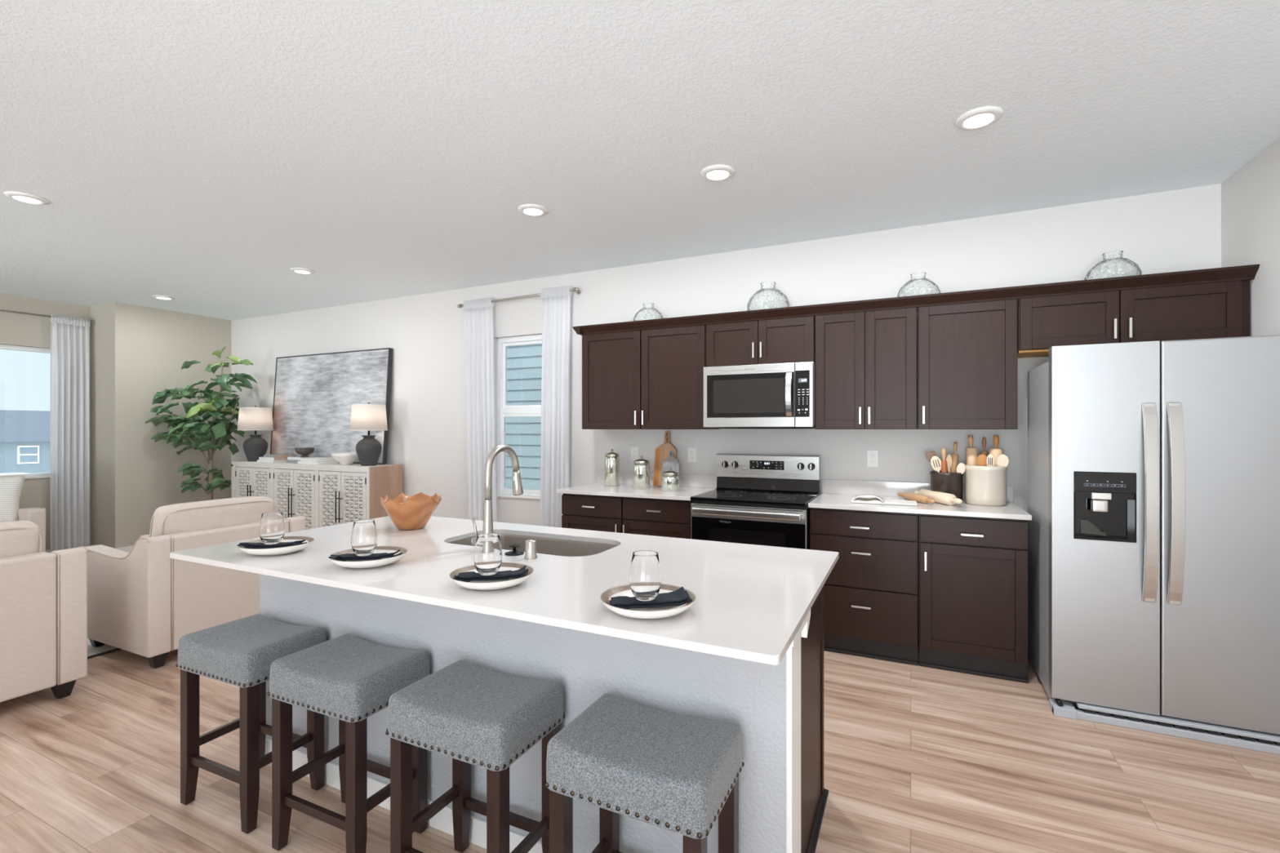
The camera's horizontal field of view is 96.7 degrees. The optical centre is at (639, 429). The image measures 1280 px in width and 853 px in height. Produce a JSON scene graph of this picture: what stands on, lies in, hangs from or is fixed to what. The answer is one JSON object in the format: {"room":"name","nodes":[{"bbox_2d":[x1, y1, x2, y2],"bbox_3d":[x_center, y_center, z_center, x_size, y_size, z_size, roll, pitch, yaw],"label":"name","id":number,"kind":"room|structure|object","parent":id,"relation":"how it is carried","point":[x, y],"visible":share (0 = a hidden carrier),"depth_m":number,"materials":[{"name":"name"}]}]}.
{"room":"open-plan kitchen","nodes":[
{"label":"open-plan kitchen","id":0,"kind":"room"},
{"bbox_2d":[0,293,90,550],"bbox_3d":[-7.514,0.001,3.631,0.150,2.743,6.100,0,0,25],"label":"wall","id":1,"kind":"structure","parent":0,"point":[15,329],"depth_m":5.96,"materials":[{"name":"beige paint"}]},
{"bbox_2d":[0,344,50,479],"bbox_3d":[-6.946,-0.175,4.778,0.150,1.375,3.060,0,0,25],"label":"window","id":2,"kind":"structure","parent":1,"relation":"attached to","point":[41,475],"depth_m":5.95,"materials":[{"name":"white plastic"}]},
{"bbox_2d":[0,309,95,323],"bbox_3d":[-6.885,-1.178,4.644,0.114,0.060,3.740,0,0,25],"label":"curtain rod","id":3,"kind":"object","parent":1,"relation":"attached to","point":[3,310],"visible":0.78,"depth_m":5.84,"materials":[{"name":"silver metal"}]},
{"bbox_2d":[49,314,89,552],"bbox_3d":[-6.133,0.070,6.125,0.083,2.563,0.311,0,0,25],"label":"curtain","id":4,"kind":"object","parent":3,"relation":"hanging from","point":[69,375],"visible":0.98,"depth_m":6.11,"materials":[{"name":"white fabric"}]},
{"bbox_2d":[90,302,231,548],"bbox_3d":[-5.701,0.001,6.871,0.740,2.743,1.310,0,0,25],"label":"wall","id":5,"kind":"structure","parent":0,"point":[137,352],"depth_m":6.34,"materials":[{"name":"beige paint"}]},
{"bbox_2d":[0,0,1279,320],"bbox_3d":[-2.802,-1.421,2.031,10.335,0.100,7.660,0,0,25],"label":"ceiling","id":6,"kind":"structure","parent":0,"point":[197,153],"depth_m":2.58,"materials":[{"name":"white paint"}]},
{"bbox_2d":[3,191,49,204],"bbox_3d":[-3.626,-1.363,3.364,0.186,0.016,0.186,0,0,25],"label":"recessed light","id":7,"kind":"object","parent":6,"relation":"in","point":[26,197],"visible":1,"depth_m":3.34,"materials":[{"name":"white paint"}]},
{"bbox_2d":[517,204,547,216],"bbox_3d":[-0.669,-1.363,3.552,0.186,0.016,0.186,0,0,25],"label":"recessed light","id":8,"kind":"object","parent":6,"relation":"in","point":[531,210],"visible":1,"depth_m":3.53,"materials":[{"name":"white paint"}]},
{"bbox_2d":[700,164,735,181],"bbox_3d":[0.415,-1.363,3.036,0.186,0.016,0.186,0,0,25],"label":"recessed light","id":9,"kind":"object","parent":6,"relation":"in","point":[718,172],"visible":1,"depth_m":3.01,"materials":[{"name":"white paint"}]},
{"bbox_2d":[954,106,1003,129],"bbox_3d":[1.490,-1.363,2.503,0.186,0.016,0.186,0,0,25],"label":"recessed light","id":10,"kind":"object","parent":6,"relation":"in","point":[981,117],"visible":1,"depth_m":2.48,"materials":[{"name":"white paint"}]},
{"bbox_2d":[0,648,1279,852],"bbox_3d":[-2.802,1.422,2.031,10.335,0.100,7.660,0,0,25],"label":"floor","id":11,"kind":"structure","parent":0,"point":[917,759],"depth_m":2.22,"materials":[{"name":"wood"}]},
{"bbox_2d":[17,506,46,551],"bbox_3d":[-6.330,0.914,4.596,0.867,0.915,1.950,0,0,25],"label":"sofa","id":12,"kind":"object","parent":11,"relation":"on","point":[36,515],"visible":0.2,"depth_m":5.26,"materials":[{"name":"beige fabric"}]},
{"bbox_2d":[0,475,25,521],"bbox_3d":[-6.002,0.662,5.215,0.485,0.461,0.215,0,0,-24],"label":"throw pillow","id":13,"kind":"object","parent":12,"relation":"on","point":[11,486],"visible":0.92,"depth_m":5.26,"materials":[{"name":"white fabric"}]},
{"bbox_2d":[87,638,122,658],"bbox_3d":[-4.599,1.367,3.961,2.834,0.008,2.644,0,0,25],"label":"area rug","id":14,"kind":"object","parent":11,"relation":"on","point":[92,651],"visible":0.02,"depth_m":3.51,"materials":[{"name":"grey fabric"}]},
{"bbox_2d":[0,520,88,702],"bbox_3d":[-3.445,0.914,2.719,0.847,0.915,0.925,0,0,25],"label":"armchair","id":15,"kind":"object","parent":14,"relation":"on","point":[43,595],"visible":1,"depth_m":2.81,"materials":[{"name":"beige fabric"}]},
{"bbox_2d":[0,520,40,558],"bbox_3d":[-3.270,0.692,2.636,0.227,0.471,0.673,0,0,25],"label":"cushion","id":16,"kind":"object","parent":15,"relation":"on","point":[17,538],"depth_m":2.82,"materials":[{"name":"beige fabric"}]},
{"bbox_2d":[85,496,306,668],"bbox_3d":[-2.937,0.914,3.786,0.847,0.915,0.925,0,0,25],"label":"armchair","id":17,"kind":"object","parent":14,"relation":"on","point":[142,601],"visible":0.66,"depth_m":3.39,"materials":[{"name":"beige fabric"}]},
{"bbox_2d":[151,496,275,537],"bbox_3d":[-2.762,0.692,3.703,0.227,0.471,0.673,0,0,25],"label":"cushion","id":18,"kind":"object","parent":17,"relation":"on","point":[189,517],"depth_m":3.58,"materials":[{"name":"beige fabric"}]},
{"bbox_2d":[145,346,257,500],"bbox_3d":[-4.936,0.229,6.447,1.085,2.286,0.786,0,0,4],"label":"fiddle leaf fig","id":19,"kind":"object","parent":11,"relation":"on","point":[194,424],"visible":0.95,"depth_m":6.36,"materials":[{"name":"green plant"}]},
{"bbox_2d":[175,613,326,834],"bbox_3d":[-1.447,1.063,2.131,0.422,0.617,0.312,0,0,24],"label":"bar stool","id":20,"kind":"object","parent":11,"relation":"on","point":[242,652],"visible":0.83,"depth_m":2.06,"materials":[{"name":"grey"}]},
{"bbox_2d":[231,460,402,529],"bbox_3d":[-3.518,0.867,6.082,2.210,1.010,0.440,0,0,25],"label":"sideboard","id":21,"kind":"object","parent":11,"relation":"on","point":[330,494],"visible":0.56,"depth_m":5.76,"materials":[{"name":"white wood"}]},
{"bbox_2d":[237,405,273,461],"bbox_3d":[-4.370,0.045,6.467,0.349,0.633,0.349,0,0,25],"label":"table lamp","id":22,"kind":"object","parent":21,"relation":"on","point":[255,418],"visible":0.95,"depth_m":6.37,"materials":[{"name":"white fabric"}]},
{"bbox_2d":[286,459,300,463],"bbox_3d":[-3.639,0.345,6.147,0.255,0.034,0.205,0,0,25],"label":"book","id":23,"kind":"object","parent":21,"relation":"on","point":[287,460],"visible":0.37,"depth_m":6.06,"materials":[{"name":"grey paper"}]},
{"bbox_2d":[287,456,318,460],"bbox_3d":[-3.636,0.313,6.143,0.245,0.028,0.190,0,0,25],"label":"book","id":24,"kind":"object","parent":23,"relation":"on","point":[298,458],"visible":0.66,"depth_m":6.07,"materials":[{"name":"white paper"}]},
{"bbox_2d":[294,447,314,457],"bbox_3d":[-3.615,0.250,6.133,0.183,0.098,0.184,0,0,25],"label":"ribbed bowl","id":25,"kind":"object","parent":24,"relation":"on","point":[304,451],"visible":0.99,"depth_m":6.08,"materials":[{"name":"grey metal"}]},
{"bbox_2d":[270,347,392,464],"bbox_3d":[-3.440,-0.243,6.269,1.860,1.202,0.122,0,0,25],"label":"painting","id":26,"kind":"object","parent":21,"relation":"on","point":[314,395],"visible":0.74,"depth_m":6.25,"materials":[{"name":"fabric"}]},
{"bbox_2d":[330,452,358,465],"bbox_3d":[-3.006,0.303,5.821,0.284,0.118,0.284,0,0,25],"label":"bowl","id":27,"kind":"object","parent":21,"relation":"on","point":[348,458],"visible":0.96,"depth_m":5.74,"materials":[{"name":"white ceramic"}]},
{"bbox_2d":[349,402,387,466],"bbox_3d":[-2.708,0.045,5.679,0.349,0.633,0.349,0,0,-32],"label":"table lamp","id":28,"kind":"object","parent":21,"relation":"on","point":[368,417],"visible":1,"depth_m":5.58,"materials":[{"name":"white fabric"}]},
{"bbox_2d":[266,633,430,852],"bbox_3d":[-0.965,1.063,1.905,0.422,0.617,0.312,0,0,25],"label":"bar stool","id":29,"kind":"object","parent":11,"relation":"on","point":[348,678],"visible":0.87,"depth_m":1.83,"materials":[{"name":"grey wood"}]},
{"bbox_2d":[385,659,565,852],"bbox_3d":[-0.474,1.063,1.665,0.422,0.617,0.312,0,0,25],"label":"bar stool","id":30,"kind":"object","parent":11,"relation":"on","point":[468,713],"visible":0.99,"depth_m":1.61,"materials":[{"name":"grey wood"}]},
{"bbox_2d":[260,573,828,852],"bbox_3d":[-0.448,0.925,2.244,2.226,0.894,0.867,0,0,25],"label":"kitchen island","id":31,"kind":"object","parent":11,"relation":"on","point":[778,710],"visible":0.27,"depth_m":1.76,"materials":[{"name":"grey paint"}]},
{"bbox_2d":[169,515,839,665],"bbox_3d":[-0.504,0.468,2.117,2.250,0.020,1.080,0,0,25],"label":"island countertop","id":32,"kind":"structure","parent":31,"relation":"on","point":[751,602],"depth_m":1.75,"materials":[{"name":"white stone"}]},
{"bbox_2d":[238,536,315,555],"bbox_3d":[-1.353,0.440,2.123,0.242,0.036,0.242,0,0,25],"label":"dinner plate","id":33,"kind":"object","parent":32,"relation":"on","point":[283,550],"visible":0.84,"depth_m":2.05,"materials":[{"name":"white ceramic"}]},
{"bbox_2d":[244,538,309,548],"bbox_3d":[-1.350,0.438,2.122,0.207,0.019,0.207,0,0,25],"label":"salad plate","id":34,"kind":"object","parent":33,"relation":"in","point":[286,540],"visible":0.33,"depth_m":2.21,"materials":[{"name":"white ceramic"}]},
{"bbox_2d":[237,539,306,548],"bbox_3d":[-1.353,0.423,2.102,0.214,0.027,0.075,0,0,-6],"label":"napkin","id":35,"kind":"object","parent":34,"relation":"on","point":[253,545],"visible":0.91,"depth_m":2.08,"materials":[{"name":"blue fabric"}]},
{"bbox_2d":[258,511,284,544],"bbox_3d":[-1.360,0.365,2.102,0.081,0.114,0.081,0,0,25],"label":"wine glass","id":36,"kind":"object","parent":35,"relation":"on","point":[272,526],"visible":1,"depth_m":2.07,"materials":[{"name":"clear glass"}]},
{"bbox_2d":[328,546,407,568],"bbox_3d":[-0.920,0.440,1.933,0.242,0.036,0.242,0,0,25],"label":"dinner plate","id":37,"kind":"object","parent":32,"relation":"on","point":[380,562],"visible":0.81,"depth_m":1.86,"materials":[{"name":"white ceramic"}]},
{"bbox_2d":[335,549,402,561],"bbox_3d":[-0.918,0.438,1.930,0.207,0.019,0.207,0,0,25],"label":"salad plate","id":38,"kind":"object","parent":37,"relation":"in","point":[376,551],"visible":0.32,"depth_m":2.01,"materials":[{"name":"white ceramic"}]},
{"bbox_2d":[328,549,402,560],"bbox_3d":[-0.918,0.424,1.908,0.213,0.026,0.073,0,0,-7],"label":"napkin","id":39,"kind":"object","parent":38,"relation":"on","point":[348,557],"visible":0.94,"depth_m":1.89,"materials":[{"name":"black fabric"}]},
{"bbox_2d":[351,520,377,555],"bbox_3d":[-0.927,0.365,1.912,0.081,0.114,0.081,0,0,25],"label":"wine glass","id":40,"kind":"object","parent":39,"relation":"on","point":[364,540],"visible":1,"depth_m":1.88,"materials":[{"name":"clear glass"}]},
{"bbox_2d":[379,492,441,530],"bbox_3d":[-1.056,0.380,2.630,0.258,0.155,0.259,0,0,8],"label":"wooden bowl","id":41,"kind":"object","parent":32,"relation":"on","point":[406,513],"visible":1,"depth_m":2.56,"materials":[{"name":"brown wood"}]},
{"bbox_2d":[448,562,533,590],"bbox_3d":[-0.437,0.440,1.682,0.242,0.036,0.242,0,0,25],"label":"dinner plate","id":42,"kind":"object","parent":32,"relation":"on","point":[501,584],"visible":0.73,"depth_m":1.60,"materials":[{"name":"white ceramic"}]},
{"bbox_2d":[457,566,528,582],"bbox_3d":[-0.436,0.438,1.679,0.207,0.019,0.207,0,0,25],"label":"salad plate","id":43,"kind":"object","parent":42,"relation":"in","point":[502,568],"visible":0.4,"depth_m":1.74,"materials":[{"name":"white ceramic"}]},
{"bbox_2d":[452,565,528,582],"bbox_3d":[-0.433,0.423,1.661,0.211,0.028,0.078,0,0,-9],"label":"napkin","id":44,"kind":"object","parent":43,"relation":"on","point":[468,576],"visible":0.93,"depth_m":1.64,"materials":[{"name":"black fabric"}]},
{"bbox_2d":[473,533,502,575],"bbox_3d":[-0.444,0.365,1.661,0.081,0.114,0.081,0,0,25],"label":"wine glass","id":45,"kind":"object","parent":44,"relation":"on","point":[487,557],"visible":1,"depth_m":1.63,"materials":[{"name":"clear glass"}]},
{"bbox_2d":[471,444,523,545],"bbox_3d":[-0.555,0.258,2.225,0.103,0.399,0.228,0,0,25],"label":"faucet","id":46,"kind":"object","parent":32,"relation":"on","point":[517,490],"visible":0.87,"depth_m":2.14,"materials":[{"name":"silver metal"}]},
{"bbox_2d":[524,539,537,559],"bbox_3d":[-0.388,0.426,2.025,0.045,0.063,0.045,0,0,25],"label":"air gap cap","id":47,"kind":"object","parent":32,"relation":"on","point":[531,544],"visible":1,"depth_m":2.01,"materials":[{"name":"silver metal"}]},
{"bbox_2d":[448,533,617,556],"bbox_3d":[-0.444,0.578,2.326,0.780,0.201,0.410,0,0,25],"label":"sink","id":48,"kind":"object","parent":32,"relation":"in","point":[558,547],"visible":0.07,"depth_m":2.48,"materials":[{"name":"silver metal"}]},
{"bbox_2d":[600,583,696,618],"bbox_3d":[0.020,0.440,1.439,0.242,0.036,0.242,0,0,25],"label":"dinner plate","id":49,"kind":"object","parent":32,"relation":"on","point":[604,596],"visible":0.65,"depth_m":1.36,"materials":[{"name":"white ceramic"}]},
{"bbox_2d":[607,588,688,610],"bbox_3d":[0.020,0.438,1.437,0.207,0.019,0.207,0,0,25],"label":"salad plate","id":50,"kind":"object","parent":49,"relation":"in","point":[628,593],"visible":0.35,"depth_m":1.43,"materials":[{"name":"white ceramic"}]},
{"bbox_2d":[609,586,692,608],"bbox_3d":[0.025,0.422,1.421,0.209,0.030,0.077,0,0,-13],"label":"napkin","id":51,"kind":"object","parent":50,"relation":"on","point":[680,596],"visible":0.94,"depth_m":1.40,"materials":[{"name":"blue fabric"}]},
{"bbox_2d":[629,550,661,600],"bbox_3d":[0.013,0.365,1.418,0.081,0.114,0.081,0,0,25],"label":"wine glass","id":52,"kind":"object","parent":51,"relation":"on","point":[645,573],"visible":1,"depth_m":1.39,"materials":[{"name":"clear glass"}]},
{"bbox_2d":[561,493,693,538],"bbox_3d":[-0.004,0.929,4.364,1.053,0.886,0.640,0,0,25],"label":"base cabinet","id":53,"kind":"object","parent":11,"relation":"on","point":[628,515],"visible":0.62,"depth_m":4.09,"materials":[{"name":"black wood"}]},
{"bbox_2d":[556,471,716,500],"bbox_3d":[-0.010,0.421,4.373,1.084,0.127,0.629,0,0,25],"label":"countertop","id":54,"kind":"structure","parent":53,"relation":"on","point":[690,485],"depth_m":4.40,"materials":[{"name":"white stone"}]},
{"bbox_2d":[604,448,619,486],"bbox_3d":[-0.227,0.309,4.621,0.124,0.296,0.124,0,0,25],"label":"glass canister","id":55,"kind":"object","parent":54,"relation":"on","point":[611,461],"visible":1,"depth_m":4.57,"materials":[{"name":"grey glass"}]},
{"bbox_2d":[632,455,649,488],"bbox_3d":[0.012,0.331,4.424,0.132,0.252,0.133,0,0,25],"label":"glass canister","id":56,"kind":"object","parent":54,"relation":"on","point":[641,478],"visible":1,"depth_m":4.37,"materials":[{"name":"grey glass"}]},
{"bbox_2d":[653,431,676,486],"bbox_3d":[0.205,0.233,4.550,0.182,0.445,0.082,0,0,25],"label":"cutting board","id":57,"kind":"object","parent":54,"relation":"on","point":[662,451],"visible":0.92,"depth_m":4.55,"materials":[{"name":"brown wood"}]},
{"bbox_2d":[661,467,679,491],"bbox_3d":[0.228,0.371,4.261,0.132,0.173,0.132,0,0,25],"label":"glass canister","id":58,"kind":"object","parent":54,"relation":"on","point":[670,479],"visible":1,"depth_m":4.21,"materials":[{"name":"grey glass"}]},
{"bbox_2d":[662,449,679,476],"bbox_3d":[0.241,0.309,4.451,0.140,0.294,0.056,0,0,25],"label":"marble board","id":59,"kind":"object","parent":54,"relation":"on","point":[671,462],"visible":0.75,"depth_m":4.46,"materials":[{"name":"white stone"}]},
{"bbox_2d":[544,693,744,852],"bbox_3d":[0.017,1.063,1.427,0.422,0.617,0.312,0,0,26],"label":"bar stool","id":60,"kind":"object","parent":11,"relation":"on","point":[678,774],"visible":1,"depth_m":1.36,"materials":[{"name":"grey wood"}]},
{"bbox_2d":[690,453,821,549],"bbox_3d":[0.808,0.779,3.932,0.758,1.186,0.685,0,0,25],"label":"range","id":61,"kind":"object","parent":11,"relation":"on","point":[757,499],"visible":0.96,"depth_m":3.79,"materials":[{"name":"silver metal"}]},
{"bbox_2d":[690,488,819,506],"bbox_3d":[0.800,0.466,3.916,0.758,0.026,0.560,0,0,25],"label":"cooktop","id":62,"kind":"object","parent":61,"relation":"in","point":[726,497],"depth_m":3.81,"materials":[{"name":"black glass"}]},
{"bbox_2d":[809,507,918,666],"bbox_3d":[1.452,0.929,3.671,0.611,0.886,0.640,0,0,25],"label":"base cabinet","id":63,"kind":"object","parent":11,"relation":"on","point":[871,592],"visible":0.91,"depth_m":3.39,"materials":[{"name":"black wood"}]},
{"bbox_2d":[808,479,1031,519],"bbox_3d":[1.699,0.421,3.560,1.157,0.127,0.629,0,0,25],"label":"countertop","id":64,"kind":"structure","parent":63,"relation":"on","point":[836,494],"depth_m":3.50,"materials":[{"name":"white stone"}]},
{"bbox_2d":[850,493,918,506],"bbox_3d":[1.519,0.436,3.546,0.380,0.043,0.196,0,0,24],"label":"open book","id":65,"kind":"object","parent":64,"relation":"on","point":[877,500],"visible":1,"depth_m":3.51,"materials":[{"name":"grey paper"}]},
{"bbox_2d":[897,492,935,503],"bbox_3d":[1.750,0.434,3.615,0.046,0.046,0.411,0,0,-4],"label":"rolling pin","id":66,"kind":"object","parent":64,"relation":"on","point":[918,498],"visible":1,"depth_m":3.57,"materials":[{"name":"brown wood"}]},
{"bbox_2d":[914,488,962,505],"bbox_3d":[1.855,0.423,3.556,0.070,0.070,0.478,0,0,-4],"label":"rolling pin","id":67,"kind":"object","parent":64,"relation":"on","point":[943,498],"visible":0.91,"depth_m":3.47,"materials":[{"name":"brown wood"}]},
{"bbox_2d":[929,471,964,502],"bbox_3d":[1.934,0.363,3.587,0.188,0.190,0.188,0,0,25],"label":"crock","id":68,"kind":"object","parent":64,"relation":"on","point":[945,482],"visible":0.57,"depth_m":3.51,"materials":[{"name":"black ceramic"}]},
{"bbox_2d":[924,450,937,471],"bbox_3d":[1.884,0.288,3.631,0.118,0.302,0.011,0,0,29],"label":"spatula","id":69,"kind":"object","parent":68,"relation":"in","point":[928,455],"visible":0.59,"depth_m":3.64,"materials":[{"name":"brown wood"}]},
{"bbox_2d":[924,450,936,462],"bbox_3d":[1.865,0.178,3.641,0.060,0.070,0.006,-18,-8,24],"label":"spoon bowl","id":70,"kind":"object","parent":69,"relation":"on","point":[928,455],"depth_m":3.64,"materials":[{"name":"brown wood"}]},
{"bbox_2d":[950,441,958,472],"bbox_3d":[1.982,0.258,3.595,0.055,0.359,0.042,0,0,14],"label":"rolling pin","id":71,"kind":"object","parent":68,"relation":"in","point":[954,456],"visible":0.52,"depth_m":3.58,"materials":[{"name":"brown wood"}]},
{"bbox_2d":[964,464,1007,506],"bbox_3d":[2.114,0.339,3.479,0.224,0.238,0.224,0,0,25],"label":"stoneware crock","id":72,"kind":"object","parent":64,"relation":"on","point":[984,486],"visible":0.87,"depth_m":3.39,"materials":[{"name":"white ceramic"}]},
{"bbox_2d":[965,435,977,466],"bbox_3d":[2.070,0.235,3.536,0.082,0.398,0.066,0,0,34],"label":"rolling pin","id":73,"kind":"object","parent":72,"relation":"in","point":[971,453],"visible":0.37,"depth_m":3.52,"materials":[{"name":"brown wood"}]},
{"bbox_2d":[989,435,1003,466],"bbox_3d":[2.164,0.234,3.458,0.072,0.398,0.072,1,1,25],"label":"rolling pin","id":74,"kind":"object","parent":72,"relation":"in","point":[996,451],"visible":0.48,"depth_m":3.43,"materials":[{"name":"brown wood"}]},
{"bbox_2d":[918,514,1028,683],"bbox_3d":[1.971,0.929,3.424,0.531,0.886,0.640,0,0,25],"label":"base cabinet","id":75,"kind":"object","parent":11,"relation":"on","point":[973,572],"visible":0.91,"depth_m":3.17,"materials":[{"name":"black wood"}]},
{"bbox_2d":[1027,334,1279,755],"bbox_3d":[2.543,0.484,2.843,0.910,1.775,0.730,0,0,25],"label":"refrigerator","id":76,"kind":"object","parent":11,"relation":"on","point":[1153,467],"visible":1,"depth_m":2.58,"materials":[{"name":"grey metal"}]},
{"bbox_2d":[231,183,1221,525],"bbox_3d":[-0.921,0.001,5.239,9.695,2.743,0.150,0,0,25],"label":"wall","id":77,"kind":"structure","parent":0,"point":[1177,230],"depth_m":4.35,"materials":[{"name":"white paint"}]},
{"bbox_2d":[457,287,580,307],"bbox_3d":[-1.119,-1.188,5.188,1.357,0.059,0.113,0,0,25],"label":"curtain rod","id":78,"kind":"object","parent":77,"relation":"attached to","point":[576,290],"visible":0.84,"depth_m":5.11,"materials":[{"name":"silver metal"}]},
{"bbox_2d":[462,297,497,521],"bbox_3d":[-1.492,0.066,5.322,0.391,2.573,0.070,0,0,25],"label":"curtain","id":79,"kind":"object","parent":78,"relation":"hanging from","point":[478,313],"visible":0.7,"depth_m":5.31,"materials":[{"name":"white fabric"}]},
{"bbox_2d":[539,284,572,527],"bbox_3d":[-0.748,0.056,4.968,0.341,2.593,0.069,0,0,25],"label":"curtain","id":80,"kind":"object","parent":78,"relation":"hanging from","point":[556,301],"visible":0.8,"depth_m":4.96,"materials":[{"name":"white fabric"}]},
{"bbox_2d":[497,334,542,499],"bbox_3d":[-1.090,-0.118,5.297,0.620,1.500,0.150,0,0,25],"label":"window","id":81,"kind":"structure","parent":77,"relation":"in","point":[504,411],"depth_m":5.42,"materials":[{"name":"white plastic"}]},
{"bbox_2d":[582,324,719,429],"bbox_3d":[0.065,-0.381,4.481,1.046,0.762,0.370,0,0,25],"label":"upper cabinet","id":82,"kind":"object","parent":77,"relation":"attached to","point":[651,379],"visible":0.99,"depth_m":4.33,"materials":[{"name":"brown wood"}]},
{"bbox_2d":[572,264,1259,335],"bbox_3d":[1.350,-0.789,3.858,4.005,0.062,0.390,0,0,25],"label":"crown molding","id":83,"kind":"structure","parent":82,"relation":"attached to","point":[1244,273],"depth_m":3.41,"materials":[{"name":"brown wood"}]},
{"bbox_2d":[596,471,716,488],"bbox_3d":[0.121,0.408,4.648,1.084,0.100,0.020,0,0,25],"label":"backsplash","id":84,"kind":"structure","parent":77,"relation":"attached to","point":[625,477],"depth_m":4.52,"materials":[{"name":"white stone"}]},
{"bbox_2d":[706,315,815,366],"bbox_3d":[0.883,-0.607,4.092,0.759,0.311,0.370,0,0,25],"label":"upper cabinet","id":85,"kind":"object","parent":77,"relation":"attached to","point":[788,340],"visible":0.96,"depth_m":3.94,"materials":[{"name":"brown wood"}]},
{"bbox_2d":[703,361,815,428],"bbox_3d":[0.870,-0.225,4.063,0.760,0.442,0.433,0,0,25],"label":"microwave","id":86,"kind":"object","parent":85,"relation":"attached to","point":[774,395],"visible":0.99,"depth_m":3.89,"materials":[{"name":"grey metal"}]},
{"bbox_2d":[746,281,789,311],"bbox_3d":[0.920,-0.905,4.088,0.300,0.285,0.300,0,0,-32],"label":"glass vase","id":87,"kind":"object","parent":85,"relation":"on","point":[774,289],"visible":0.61,"depth_m":4.04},
{"bbox_2d":[815,306,916,429],"bbox_3d":[1.506,-0.381,3.795,0.613,0.762,0.370,0,0,25],"label":"upper cabinet","id":88,"kind":"object","parent":77,"relation":"attached to","point":[866,362],"visible":1,"depth_m":3.65,"materials":[{"name":"brown wood"}]},
{"bbox_2d":[866,450,878,466],"bbox_3d":[1.613,0.204,3.945,0.072,0.116,0.009,0,0,25],"label":"outlet","id":89,"kind":"object","parent":77,"relation":"attached to","point":[872,455],"visible":1,"depth_m":3.94,"materials":[{"name":"white plastic"}]},
{"bbox_2d":[822,479,1013,502],"bbox_3d":[1.830,0.408,3.835,1.157,0.100,0.020,0,0,25],"label":"backsplash","id":90,"kind":"structure","parent":77,"relation":"attached to","point":[880,488],"depth_m":3.92,"materials":[{"name":"white stone"}]},
{"bbox_2d":[917,298,1017,429],"bbox_3d":[2.023,-0.381,3.549,0.524,0.762,0.370,0,0,25],"label":"upper cabinet","id":91,"kind":"object","parent":77,"relation":"attached to","point":[967,352],"visible":1,"depth_m":3.42,"materials":[{"name":"brown wood"}]},
{"bbox_2d":[897,271,940,312],"bbox_3d":[1.795,-0.882,3.671,0.252,0.239,0.252,0,0,1],"label":"glass vase","id":92,"kind":"object","parent":91,"relation":"on","point":[924,278],"visible":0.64,"depth_m":3.63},
{"bbox_2d":[1017,280,1249,358],"bbox_3d":[2.711,-0.605,3.222,0.992,0.314,0.370,0,0,25],"label":"upper cabinet","id":93,"kind":"object","parent":77,"relation":"attached to","point":[1221,309],"visible":0.83,"depth_m":3.08,"materials":[{"name":"brown wood"}]},
{"bbox_2d":[1084,250,1142,279],"bbox_3d":[2.693,-0.884,3.242,0.255,0.242,0.255,0,0,34],"label":"glass vase","id":94,"kind":"object","parent":93,"relation":"on","point":[1135,265],"visible":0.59,"depth_m":3.20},
{"bbox_2d":[1221,137,1279,336],"bbox_3d":[1.752,0.001,-0.136,0.150,2.743,7.260,0,0,25],"label":"wall","id":95,"kind":"structure","parent":0,"point":[1251,196],"depth_m":2.84,"materials":[{"name":"white paint"}]},
{"label":"outside","id":96,"kind":"structure","parent":0,"visible":0},
{"bbox_3d":[18.635,1.922,7.744,53.000,0.100,90.000,0,0,25],"label":"lawn","id":97,"kind":"structure","parent":96,"visible":0},
{"bbox_2d":[505,343,542,489],"bbox_3d":[-3.232,-1.188,10.082,14.500,6.120,0.370,0,0,25],"label":"neighbor house","id":98,"kind":"structure","parent":97,"relation":"on","point":[524,362],"depth_m":9.30,"materials":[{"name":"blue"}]},
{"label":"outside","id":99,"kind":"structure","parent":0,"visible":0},
{"bbox_3d":[-40.149,4.672,35.715,76.800,4.200,150.000,0,0,25],"label":"street","id":100,"kind":"object","parent":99,"visible":0},
{"bbox_2d":[0,409,49,473],"bbox_3d":[-37.543,2.722,32.814,9.000,7.700,18.000,0,0,25],"label":"house","id":101,"kind":"structure","parent":100,"relation":"on","point":[24,435],"depth_m":31.70,"materials":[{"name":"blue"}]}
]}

